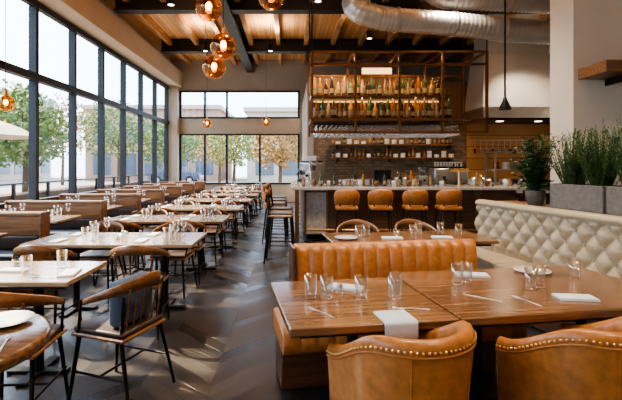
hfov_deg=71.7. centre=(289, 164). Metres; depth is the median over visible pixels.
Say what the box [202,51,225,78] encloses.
globe pendant lamp
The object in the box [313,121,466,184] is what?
backsplash
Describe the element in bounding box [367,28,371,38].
ceiling spotlight
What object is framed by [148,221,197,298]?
dining chair
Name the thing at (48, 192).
railing
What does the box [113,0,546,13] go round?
ceiling beam
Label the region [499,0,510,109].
pendant lamp
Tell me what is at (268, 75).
wall
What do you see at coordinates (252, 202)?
dining chair
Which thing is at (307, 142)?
wall
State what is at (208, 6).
globe pendant lamp
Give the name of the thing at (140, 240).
folded napkin
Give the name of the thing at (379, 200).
bar stool
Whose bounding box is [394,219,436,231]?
dining chair
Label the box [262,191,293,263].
bar stool
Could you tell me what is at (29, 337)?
round table
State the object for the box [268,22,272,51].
ceiling spotlight
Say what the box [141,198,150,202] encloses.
dining table
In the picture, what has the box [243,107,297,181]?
building
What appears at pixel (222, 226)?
dining chair
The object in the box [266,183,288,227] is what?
bar stool
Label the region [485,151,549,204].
storage rack
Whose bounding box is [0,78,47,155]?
tree
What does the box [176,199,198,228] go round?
dining chair
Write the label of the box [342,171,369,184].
bottles
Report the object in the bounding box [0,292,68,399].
dining chair
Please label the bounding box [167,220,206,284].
dining chair
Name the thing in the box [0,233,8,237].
dining table
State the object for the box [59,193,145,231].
bench
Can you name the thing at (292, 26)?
ceiling
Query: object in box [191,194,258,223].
dining table
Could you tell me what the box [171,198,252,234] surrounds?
dining table
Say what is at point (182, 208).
dining table
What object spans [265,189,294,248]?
bar stool
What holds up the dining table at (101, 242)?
on the floor
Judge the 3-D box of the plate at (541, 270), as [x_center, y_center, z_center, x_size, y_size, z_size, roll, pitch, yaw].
[1.781,0.779,3.162,0.252,0.021,0.252,0,0,-9]
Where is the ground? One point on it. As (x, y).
(239, 179)
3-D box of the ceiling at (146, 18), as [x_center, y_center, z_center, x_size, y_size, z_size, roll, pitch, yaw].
[1.500,-4.295,7.500,11.540,0.210,21.000,0,0,0]
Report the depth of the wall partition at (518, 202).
5.39 m
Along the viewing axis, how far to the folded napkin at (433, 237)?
4.61 m
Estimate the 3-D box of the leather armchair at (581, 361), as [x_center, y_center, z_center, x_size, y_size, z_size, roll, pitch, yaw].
[1.419,1.129,2.072,0.594,0.849,0.602,0,0,-23]
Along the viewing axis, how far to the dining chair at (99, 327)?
2.80 m
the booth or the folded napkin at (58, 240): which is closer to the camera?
the booth
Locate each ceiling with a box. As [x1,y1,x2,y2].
[103,0,549,59]
[122,0,549,64]
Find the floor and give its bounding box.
[0,202,545,399]
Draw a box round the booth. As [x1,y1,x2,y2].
[273,238,526,389]
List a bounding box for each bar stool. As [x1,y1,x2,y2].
[262,186,288,242]
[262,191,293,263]
[264,184,288,235]
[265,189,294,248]
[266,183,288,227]
[334,189,359,232]
[367,189,393,231]
[401,189,428,230]
[434,189,462,230]
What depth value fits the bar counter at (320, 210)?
8.93 m
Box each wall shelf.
[329,144,456,161]
[578,60,621,85]
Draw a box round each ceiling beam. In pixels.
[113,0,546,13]
[161,39,473,53]
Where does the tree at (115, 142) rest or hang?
on the ground
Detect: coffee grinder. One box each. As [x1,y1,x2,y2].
[305,165,320,183]
[416,168,427,184]
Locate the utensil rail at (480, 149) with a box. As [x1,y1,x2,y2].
[470,140,541,152]
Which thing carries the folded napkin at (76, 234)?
on the dining table at (101, 242)
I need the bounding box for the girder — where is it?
[213,0,253,72]
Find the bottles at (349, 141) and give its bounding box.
[332,137,453,156]
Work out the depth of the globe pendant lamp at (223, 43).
5.78 m
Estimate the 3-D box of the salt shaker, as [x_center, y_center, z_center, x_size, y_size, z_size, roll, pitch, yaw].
[0.300,0.750,2.603,0.040,0.078,0.040,0,0,-9]
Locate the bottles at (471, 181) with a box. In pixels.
[468,174,484,184]
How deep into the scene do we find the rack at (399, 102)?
9.38 m
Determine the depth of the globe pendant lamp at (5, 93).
6.04 m
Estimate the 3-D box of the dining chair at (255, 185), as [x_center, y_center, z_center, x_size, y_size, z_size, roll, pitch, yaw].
[-1.243,1.131,15.507,0.536,0.842,0.527,0,0,1]
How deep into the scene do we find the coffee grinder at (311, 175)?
10.11 m
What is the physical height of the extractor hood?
3.135 m
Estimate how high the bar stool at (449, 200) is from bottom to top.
1.096 m
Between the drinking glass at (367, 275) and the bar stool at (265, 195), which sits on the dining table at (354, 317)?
the drinking glass at (367, 275)
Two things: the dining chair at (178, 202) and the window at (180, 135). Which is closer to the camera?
the dining chair at (178, 202)
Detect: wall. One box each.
[0,0,170,210]
[171,60,469,201]
[302,82,312,160]
[444,82,467,117]
[550,0,621,185]
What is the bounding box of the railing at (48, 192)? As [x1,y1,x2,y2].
[0,174,151,202]
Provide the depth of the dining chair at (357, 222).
5.60 m
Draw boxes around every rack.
[308,0,488,137]
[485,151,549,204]
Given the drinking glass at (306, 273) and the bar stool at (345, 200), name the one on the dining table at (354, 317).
the drinking glass at (306, 273)
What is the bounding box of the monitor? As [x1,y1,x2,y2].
[374,170,390,184]
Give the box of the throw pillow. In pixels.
[109,271,151,327]
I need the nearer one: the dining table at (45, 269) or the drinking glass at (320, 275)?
the drinking glass at (320, 275)
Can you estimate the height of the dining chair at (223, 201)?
0.842 m
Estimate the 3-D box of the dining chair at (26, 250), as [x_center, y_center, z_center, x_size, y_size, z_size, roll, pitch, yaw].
[-2.308,1.131,4.053,0.536,0.842,0.527,0,0,1]
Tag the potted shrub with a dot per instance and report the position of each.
(534, 176)
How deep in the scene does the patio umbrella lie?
10.36 m
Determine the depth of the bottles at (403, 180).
11.65 m
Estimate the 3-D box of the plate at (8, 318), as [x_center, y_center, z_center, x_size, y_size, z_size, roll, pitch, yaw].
[-1.420,0.779,2.150,0.252,0.021,0.252,0,0,0]
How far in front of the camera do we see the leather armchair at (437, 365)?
1.76 m
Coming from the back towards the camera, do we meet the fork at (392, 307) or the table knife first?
the table knife
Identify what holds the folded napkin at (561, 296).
on the dining table at (502, 284)
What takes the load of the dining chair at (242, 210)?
on the floor
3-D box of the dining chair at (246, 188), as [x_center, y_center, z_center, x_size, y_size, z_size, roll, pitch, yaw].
[-1.287,1.131,13.807,0.536,0.842,0.527,0,0,-3]
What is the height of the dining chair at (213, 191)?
0.842 m
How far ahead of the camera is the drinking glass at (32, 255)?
3.10 m
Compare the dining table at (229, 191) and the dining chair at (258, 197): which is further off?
the dining chair at (258, 197)
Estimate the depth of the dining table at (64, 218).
6.42 m
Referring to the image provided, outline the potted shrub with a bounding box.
[509,132,566,205]
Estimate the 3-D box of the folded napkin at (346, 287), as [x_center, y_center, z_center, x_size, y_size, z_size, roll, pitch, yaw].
[0.357,0.782,2.754,0.220,0.015,0.110,0,0,21]
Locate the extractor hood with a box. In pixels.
[465,14,549,123]
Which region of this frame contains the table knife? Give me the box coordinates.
[463,294,501,301]
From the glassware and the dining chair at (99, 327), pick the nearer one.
the dining chair at (99, 327)
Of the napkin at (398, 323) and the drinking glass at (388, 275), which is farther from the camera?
the drinking glass at (388, 275)
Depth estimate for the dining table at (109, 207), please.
8.19 m
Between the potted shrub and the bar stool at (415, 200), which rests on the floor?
the bar stool at (415, 200)
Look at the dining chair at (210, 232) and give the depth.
7.09 m
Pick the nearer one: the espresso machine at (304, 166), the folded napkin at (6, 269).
the folded napkin at (6, 269)
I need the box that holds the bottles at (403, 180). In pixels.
[394,170,413,184]
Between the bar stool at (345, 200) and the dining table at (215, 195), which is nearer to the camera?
the bar stool at (345, 200)
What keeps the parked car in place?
on the ground
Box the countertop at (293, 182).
[291,180,327,234]
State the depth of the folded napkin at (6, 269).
3.19 m
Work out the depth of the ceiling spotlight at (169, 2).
9.36 m
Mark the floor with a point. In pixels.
(222, 345)
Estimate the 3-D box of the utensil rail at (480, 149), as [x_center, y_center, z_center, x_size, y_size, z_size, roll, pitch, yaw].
[6.600,-0.556,13.045,2.220,0.412,0.150,0,0,0]
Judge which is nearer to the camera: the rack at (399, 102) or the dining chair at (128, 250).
the dining chair at (128, 250)
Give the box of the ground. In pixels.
[0,176,290,193]
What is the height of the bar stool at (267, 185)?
1.112 m
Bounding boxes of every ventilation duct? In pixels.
[342,0,549,44]
[425,0,549,13]
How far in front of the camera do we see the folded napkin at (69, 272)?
3.10 m
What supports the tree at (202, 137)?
on the ground
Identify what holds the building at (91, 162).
on the ground
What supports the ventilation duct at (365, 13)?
hanging from the ceiling at (146, 18)
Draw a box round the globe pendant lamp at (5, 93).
[0,0,15,111]
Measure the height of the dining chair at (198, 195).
0.842 m
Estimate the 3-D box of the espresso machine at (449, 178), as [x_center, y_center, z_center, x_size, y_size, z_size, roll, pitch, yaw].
[4.300,0.253,11.629,0.960,0.675,0.702,0,0,0]
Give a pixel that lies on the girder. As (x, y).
(233, 24)
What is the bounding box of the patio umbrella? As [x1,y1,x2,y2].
[0,121,41,139]
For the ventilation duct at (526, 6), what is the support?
hanging from the ceiling at (146, 18)
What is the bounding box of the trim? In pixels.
[36,0,181,87]
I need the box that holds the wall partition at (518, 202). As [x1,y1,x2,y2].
[501,201,549,206]
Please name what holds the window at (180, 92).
in the wall at (268, 75)
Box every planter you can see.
[545,125,621,213]
[602,119,621,215]
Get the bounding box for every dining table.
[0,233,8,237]
[0,261,106,386]
[19,232,206,317]
[50,215,80,224]
[100,215,229,273]
[107,205,122,211]
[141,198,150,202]
[143,205,243,249]
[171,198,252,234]
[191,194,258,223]
[205,190,261,216]
[216,187,262,210]
[271,277,459,342]
[322,230,498,245]
[391,265,621,399]
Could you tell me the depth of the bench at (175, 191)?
12.29 m
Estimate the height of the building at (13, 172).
9.500 m
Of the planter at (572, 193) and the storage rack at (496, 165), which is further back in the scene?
the storage rack at (496, 165)
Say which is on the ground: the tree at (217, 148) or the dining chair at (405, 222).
the tree at (217, 148)
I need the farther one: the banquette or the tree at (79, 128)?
the tree at (79, 128)
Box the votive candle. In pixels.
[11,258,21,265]
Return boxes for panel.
[467,124,549,184]
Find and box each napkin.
[0,267,32,272]
[47,238,68,242]
[56,268,81,277]
[68,232,85,236]
[132,238,149,242]
[145,232,161,236]
[327,282,363,291]
[373,309,418,339]
[381,236,402,238]
[431,236,453,238]
[455,271,489,277]
[552,293,600,301]
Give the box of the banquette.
[475,199,621,332]
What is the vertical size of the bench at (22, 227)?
0.950 m
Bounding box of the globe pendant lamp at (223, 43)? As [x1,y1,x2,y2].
[210,0,235,59]
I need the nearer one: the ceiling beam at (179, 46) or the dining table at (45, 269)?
the dining table at (45, 269)
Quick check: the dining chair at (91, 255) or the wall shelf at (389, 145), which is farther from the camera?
the wall shelf at (389, 145)
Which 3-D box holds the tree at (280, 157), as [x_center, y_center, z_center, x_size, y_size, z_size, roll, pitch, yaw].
[-0.593,-0.527,25.005,3.413,4.364,3.363,0,0,0]
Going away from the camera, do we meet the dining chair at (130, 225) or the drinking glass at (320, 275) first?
the drinking glass at (320, 275)
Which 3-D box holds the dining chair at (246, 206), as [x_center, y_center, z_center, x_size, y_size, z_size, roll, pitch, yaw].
[-1.291,1.131,10.903,0.536,0.842,0.527,0,0,-2]
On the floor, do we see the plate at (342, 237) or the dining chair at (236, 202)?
the dining chair at (236, 202)
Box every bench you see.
[0,211,60,293]
[4,200,112,259]
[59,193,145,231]
[96,189,167,228]
[123,186,183,214]
[143,183,196,212]
[159,181,206,204]
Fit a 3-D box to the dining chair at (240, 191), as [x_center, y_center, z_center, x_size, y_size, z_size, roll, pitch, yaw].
[-1.317,1.131,12.107,0.536,0.842,0.527,0,0,-2]
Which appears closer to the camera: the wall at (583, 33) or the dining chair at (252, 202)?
the wall at (583, 33)
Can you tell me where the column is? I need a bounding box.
[169,86,179,180]
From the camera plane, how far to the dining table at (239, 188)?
14.86 m
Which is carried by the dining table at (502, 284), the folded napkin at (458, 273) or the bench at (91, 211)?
the folded napkin at (458, 273)
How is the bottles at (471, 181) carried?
on the countertop
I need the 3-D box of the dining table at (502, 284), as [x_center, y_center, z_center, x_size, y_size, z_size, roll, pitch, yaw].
[1.565,1.170,2.804,1.520,0.760,0.960,0,0,-9]
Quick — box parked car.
[147,167,203,182]
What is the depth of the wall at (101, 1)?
13.48 m
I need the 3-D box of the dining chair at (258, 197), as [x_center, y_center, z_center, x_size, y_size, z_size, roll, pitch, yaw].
[-1.210,1.131,14.303,0.536,0.842,0.527,0,0,-4]
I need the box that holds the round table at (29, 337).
[0,310,51,372]
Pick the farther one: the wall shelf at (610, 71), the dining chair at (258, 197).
the dining chair at (258, 197)
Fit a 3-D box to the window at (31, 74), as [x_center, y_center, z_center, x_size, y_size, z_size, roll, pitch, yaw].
[-5.000,-1.225,7.300,0.160,3.950,20.600,0,0,0]
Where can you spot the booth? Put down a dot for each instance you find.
(300, 363)
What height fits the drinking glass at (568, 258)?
0.135 m
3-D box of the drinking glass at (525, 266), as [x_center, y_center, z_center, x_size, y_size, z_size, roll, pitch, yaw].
[1.534,0.722,2.738,0.078,0.135,0.078,0,0,-9]
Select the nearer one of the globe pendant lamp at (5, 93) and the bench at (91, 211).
the globe pendant lamp at (5, 93)
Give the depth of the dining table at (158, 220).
6.35 m
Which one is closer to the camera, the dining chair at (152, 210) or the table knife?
the table knife
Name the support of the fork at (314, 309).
on the dining table at (354, 317)
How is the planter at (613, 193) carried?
on the wall partition at (518, 202)
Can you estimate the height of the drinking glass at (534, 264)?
0.135 m
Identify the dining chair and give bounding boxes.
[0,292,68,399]
[8,245,81,323]
[67,270,175,399]
[72,221,126,297]
[95,220,143,284]
[108,245,169,339]
[132,207,167,263]
[147,207,178,231]
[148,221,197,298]
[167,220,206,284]
[169,199,193,231]
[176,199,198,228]
[187,194,209,230]
[188,207,222,263]
[195,207,226,256]
[205,190,222,213]
[211,199,235,243]
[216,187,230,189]
[217,199,239,238]
[225,194,246,230]
[228,194,249,227]
[234,190,252,220]
[240,190,255,218]
[242,187,257,213]
[247,187,261,211]
[249,184,262,206]
[336,219,378,232]
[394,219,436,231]
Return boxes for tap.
[449,164,468,185]
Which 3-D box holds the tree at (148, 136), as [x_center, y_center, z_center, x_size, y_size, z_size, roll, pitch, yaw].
[-7.506,-0.612,26.988,3.984,4.533,3.975,0,0,0]
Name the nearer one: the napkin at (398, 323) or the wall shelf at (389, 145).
the napkin at (398, 323)
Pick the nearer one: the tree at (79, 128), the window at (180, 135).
the window at (180, 135)
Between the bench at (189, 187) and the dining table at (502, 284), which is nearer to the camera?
the dining table at (502, 284)
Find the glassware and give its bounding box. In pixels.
[302,173,511,185]
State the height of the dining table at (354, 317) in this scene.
0.760 m
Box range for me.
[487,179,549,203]
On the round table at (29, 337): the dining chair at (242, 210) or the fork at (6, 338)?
the fork at (6, 338)
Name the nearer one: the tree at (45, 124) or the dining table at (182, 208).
the dining table at (182, 208)
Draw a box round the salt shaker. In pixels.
[336,282,342,295]
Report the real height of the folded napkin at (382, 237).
0.015 m
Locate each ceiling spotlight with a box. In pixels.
[167,0,174,5]
[203,22,207,51]
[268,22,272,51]
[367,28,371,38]
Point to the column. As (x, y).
(174, 120)
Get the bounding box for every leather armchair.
[326,320,476,399]
[495,316,621,399]
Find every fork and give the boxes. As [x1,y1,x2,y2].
[0,334,12,351]
[307,307,334,317]
[392,307,429,309]
[513,295,541,306]
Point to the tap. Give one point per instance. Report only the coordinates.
(458, 170)
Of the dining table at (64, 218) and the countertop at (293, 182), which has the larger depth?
the countertop at (293, 182)
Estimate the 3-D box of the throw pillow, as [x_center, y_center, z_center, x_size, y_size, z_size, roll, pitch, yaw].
[-1.075,0.906,2.919,0.120,0.304,0.340,0,0,20]
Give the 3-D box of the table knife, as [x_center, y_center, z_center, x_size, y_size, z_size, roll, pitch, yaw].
[1.139,0.788,2.555,0.220,0.003,0.016,0,0,41]
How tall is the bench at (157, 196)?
0.950 m
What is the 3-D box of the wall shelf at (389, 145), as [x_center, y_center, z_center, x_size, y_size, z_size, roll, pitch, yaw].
[3.100,-0.355,13.000,3.800,0.550,0.300,0,0,0]
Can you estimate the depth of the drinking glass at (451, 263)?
2.85 m
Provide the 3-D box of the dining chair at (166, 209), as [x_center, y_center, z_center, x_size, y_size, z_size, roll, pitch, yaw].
[-2.223,1.131,7.503,0.536,0.842,0.527,0,0,2]
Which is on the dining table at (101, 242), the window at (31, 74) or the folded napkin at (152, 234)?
the folded napkin at (152, 234)
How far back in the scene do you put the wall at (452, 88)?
13.20 m
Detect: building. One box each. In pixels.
[0,88,50,179]
[81,105,233,180]
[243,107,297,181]
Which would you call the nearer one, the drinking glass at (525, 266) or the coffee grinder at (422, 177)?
the drinking glass at (525, 266)
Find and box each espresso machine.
[296,156,325,181]
[428,162,469,184]
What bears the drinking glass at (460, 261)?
on the dining table at (502, 284)
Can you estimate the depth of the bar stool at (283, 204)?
8.57 m
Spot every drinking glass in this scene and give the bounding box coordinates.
[20,255,32,274]
[304,273,316,297]
[320,275,332,298]
[355,275,367,299]
[388,275,400,299]
[390,271,402,294]
[451,263,463,284]
[460,261,472,282]
[524,266,537,289]
[532,264,545,287]
[568,258,580,279]
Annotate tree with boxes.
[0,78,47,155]
[0,83,67,191]
[39,93,97,184]
[77,99,151,182]
[137,120,203,167]
[191,136,246,182]
[202,136,258,182]
[250,136,297,182]
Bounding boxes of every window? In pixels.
[0,0,168,208]
[179,91,299,117]
[179,134,299,183]
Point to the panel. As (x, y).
(475, 161)
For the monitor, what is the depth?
11.58 m
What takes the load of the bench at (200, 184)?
on the floor
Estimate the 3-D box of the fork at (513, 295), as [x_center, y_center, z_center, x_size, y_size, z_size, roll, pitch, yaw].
[1.371,0.786,2.490,0.024,0.005,0.200,0,0,-19]
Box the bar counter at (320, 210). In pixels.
[291,185,529,241]
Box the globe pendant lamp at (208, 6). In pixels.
[195,0,221,21]
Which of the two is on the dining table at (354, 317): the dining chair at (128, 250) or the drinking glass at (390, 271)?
the drinking glass at (390, 271)
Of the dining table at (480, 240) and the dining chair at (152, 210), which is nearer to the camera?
the dining table at (480, 240)
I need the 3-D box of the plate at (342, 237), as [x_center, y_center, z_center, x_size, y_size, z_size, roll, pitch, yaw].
[0.600,0.779,4.600,0.252,0.021,0.252,0,0,0]
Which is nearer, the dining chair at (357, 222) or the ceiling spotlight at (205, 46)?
the dining chair at (357, 222)
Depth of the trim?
11.28 m
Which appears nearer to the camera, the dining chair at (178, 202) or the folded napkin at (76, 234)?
the folded napkin at (76, 234)
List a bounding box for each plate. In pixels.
[0,310,34,327]
[334,235,357,239]
[513,266,551,274]
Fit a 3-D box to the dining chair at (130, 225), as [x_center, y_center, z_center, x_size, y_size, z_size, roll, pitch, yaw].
[-2.272,1.131,5.803,0.536,0.842,0.527,0,0,4]
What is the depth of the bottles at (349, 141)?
12.96 m

